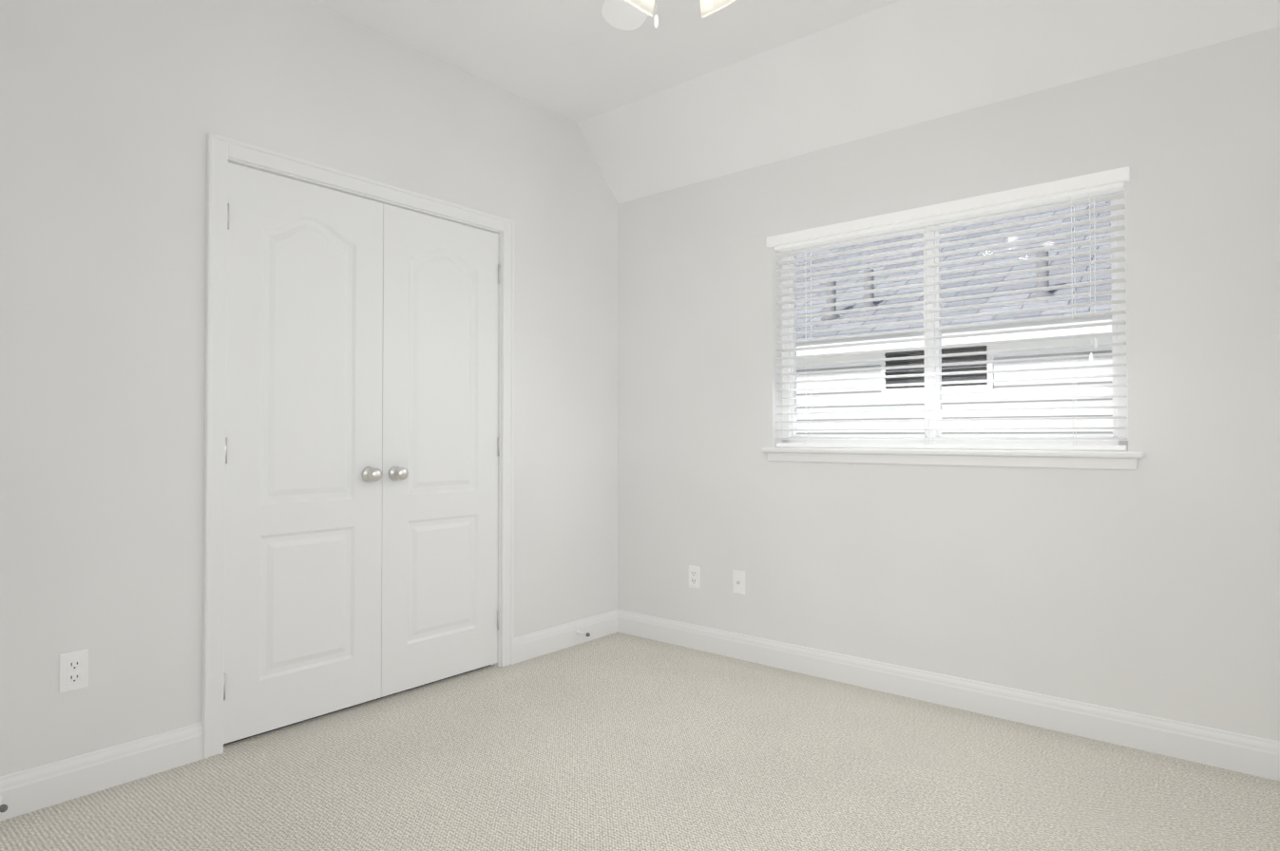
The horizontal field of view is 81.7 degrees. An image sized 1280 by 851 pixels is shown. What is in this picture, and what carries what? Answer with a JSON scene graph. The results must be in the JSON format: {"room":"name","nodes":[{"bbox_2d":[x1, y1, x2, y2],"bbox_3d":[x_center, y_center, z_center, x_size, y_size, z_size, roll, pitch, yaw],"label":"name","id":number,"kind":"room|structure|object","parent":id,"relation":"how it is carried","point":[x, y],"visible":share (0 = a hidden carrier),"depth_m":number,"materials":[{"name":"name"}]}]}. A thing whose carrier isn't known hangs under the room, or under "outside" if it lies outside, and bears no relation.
{"room":"empty bedroom","nodes":[
{"label":"empty bedroom","id":0,"kind":"room"},
{"bbox_2d":[0,0,617,777],"bbox_3d":[-1.232,-0.343,2.947,0.150,2.950,3.581,-1,-1,40],"label":"wall","id":1,"kind":"structure","parent":0,"point":[114,114],"depth_m":2.44,"materials":[{"name":"grey paint"}]},
{"bbox_2d":[58,649,88,692],"bbox_3d":[-1.708,0.742,2.235,0.010,0.114,0.070,-1,-1,40],"label":"outlet","id":2,"kind":"object","parent":1,"relation":"attached to","point":[74,671],"visible":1,"depth_m":2.23,"materials":[{"name":"white plastic"}]},
{"bbox_2d":[0,722,203,821],"bbox_3d":[-1.848,1.059,2.058,0.014,0.121,1.157,-1,-1,40],"label":"baseboard","id":3,"kind":"structure","parent":1,"relation":"attached to","point":[22,792],"depth_m":2.27,"materials":[{"name":"white wood"}]},
{"bbox_2d":[0,795,7,812],"bbox_3d":[-1.782,1.057,2.064,0.083,0.025,0.025,-1,-1,40],"label":"door stop","id":4,"kind":"object","parent":3,"relation":"attached to","point":[3,808],"visible":1,"depth_m":2.04,"materials":[{"name":"white metal"}]},
{"bbox_2d":[223,162,382,745],"bbox_3d":[-1.244,0.094,2.801,0.101,2.032,0.609,-1,-1,40],"label":"closet door","id":5,"kind":"structure","parent":1,"relation":"in","point":[303,500],"depth_m":2.79,"materials":[{"name":"white paint"}]},
{"bbox_2d":[202,132,514,759],"bbox_3d":[-1.110,0.095,3.087,0.150,2.078,1.254,-1,-1,40],"label":"door frame","id":6,"kind":"structure","parent":1,"relation":"attached to","point":[302,180],"depth_m":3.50,"materials":[{"name":"white wood"}]},
{"bbox_2d":[381,203,499,697],"bbox_3d":[-0.852,0.101,3.271,0.101,2.032,0.609,-1,-1,40],"label":"closet door","id":7,"kind":"structure","parent":1,"relation":"in","point":[439,563],"depth_m":3.25,"materials":[{"name":"white paint"}]},
{"bbox_2d":[513,610,617,664],"bbox_3d":[-0.367,1.085,3.837,0.014,0.121,0.776,-1,-1,40],"label":"baseboard","id":8,"kind":"structure","parent":1,"relation":"attached to","point":[536,644],"depth_m":3.79,"materials":[{"name":"white wood"}]},
{"bbox_2d":[575,630,590,636],"bbox_3d":[-0.294,1.083,3.850,0.083,0.025,0.025,-1,-1,40],"label":"door stop","id":9,"kind":"object","parent":8,"relation":"attached to","point":[586,634],"visible":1,"depth_m":3.85,"materials":[{"name":"white metal"}]},
{"bbox_2d":[223,665,490,745],"bbox_3d":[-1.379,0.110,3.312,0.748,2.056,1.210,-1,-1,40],"label":"threshold","id":10,"kind":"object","parent":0,"point":[350,707],"depth_m":2.96,"materials":[{"name":"beige carpet"}]},
{"bbox_2d":[310,0,899,122],"bbox_3d":[0.087,-1.734,1.869,3.583,0.200,3.581,-1,-1,40],"label":"ceiling","id":11,"kind":"structure","parent":0,"point":[576,61],"depth_m":3.09,"materials":[{"name":"white paint"}]},
{"bbox_2d":[601,0,735,30],"bbox_3d":[0.148,-1.327,1.859,1.208,0.614,1.251,-1,-1,40],"label":"fan","id":12,"kind":"object","parent":11,"relation":"hanging from","point":[626,14],"visible":1,"depth_m":2.39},
{"bbox_2d":[0,631,1279,850],"bbox_3d":[0.087,1.166,1.827,3.583,0.100,3.581,-1,-1,40],"label":"floor","id":13,"kind":"structure","parent":0,"point":[618,742],"depth_m":2.34,"materials":[{"name":"carpet"}]},
{"bbox_2d":[576,0,1279,204],"bbox_3d":[1.038,-1.452,3.006,3.583,0.370,0.350,-1,-1,40],"label":"ceiling","id":14,"kind":"structure","parent":0,"point":[900,64],"depth_m":3.02,"materials":[{"name":"white paint"}]},
{"bbox_2d":[617,26,1279,742],"bbox_3d":[1.185,-0.340,3.167,3.583,2.950,0.150,-1,-1,40],"label":"wall","id":15,"kind":"structure","parent":0,"point":[1150,585],"depth_m":2.84,"materials":[{"name":"grey paint"}]},
{"bbox_2d":[688,565,700,589],"bbox_3d":[0.278,0.780,3.803,0.070,0.114,0.010,-1,-1,40],"label":"outlet","id":16,"kind":"object","parent":15,"relation":"attached to","point":[695,577],"visible":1,"depth_m":3.80,"materials":[{"name":"white plastic"}]},
{"bbox_2d":[732,570,745,594],"bbox_3d":[0.481,0.770,3.628,0.070,0.114,0.017,-1,-1,40],"label":"outlet","id":17,"kind":"object","parent":15,"relation":"attached to","point":[738,582],"visible":1,"depth_m":3.63,"materials":[{"name":"white plastic"}]},
{"bbox_2d":[617,610,1279,782],"bbox_3d":[1.133,1.074,3.083,3.283,0.121,0.014,-1,-1,40],"label":"baseboard","id":18,"kind":"structure","parent":15,"relation":"attached to","point":[1241,754],"depth_m":2.88,"materials":[{"name":"white wood"}]},
{"bbox_2d":[761,447,1144,470],"bbox_3d":[1.195,0.131,3.085,1.509,0.064,0.127,-1,-1,40],"label":"window sill","id":19,"kind":"structure","parent":15,"relation":"attached to","point":[1088,460],"depth_m":2.94,"materials":[{"name":"white wood"}]},
{"bbox_2d":[781,190,1127,451],"bbox_3d":[1.249,-0.397,3.161,1.420,0.995,0.059,-1,-1,40],"label":"window","id":20,"kind":"structure","parent":15,"relation":"in","point":[1120,433],"depth_m":3.13,"materials":[{"name":"white plastic"}]},
{"bbox_2d":[766,166,1129,450],"bbox_3d":[1.188,-0.403,3.087,1.448,0.997,0.098,-1,-1,40],"label":"window blinds","id":21,"kind":"object","parent":20,"relation":"attached to","point":[1094,184],"visible":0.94,"depth_m":3.00,"materials":[{"name":"white plastic"}]},
{"label":"outside","id":22,"kind":"structure","parent":0,"visible":0},
{"bbox_2d":[796,200,1112,451],"bbox_3d":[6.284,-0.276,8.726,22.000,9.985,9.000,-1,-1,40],"label":"window glass","id":23,"kind":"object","parent":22,"point":[1091,412],"depth_m":6.46,"materials":[{"name":"white"}]}
]}

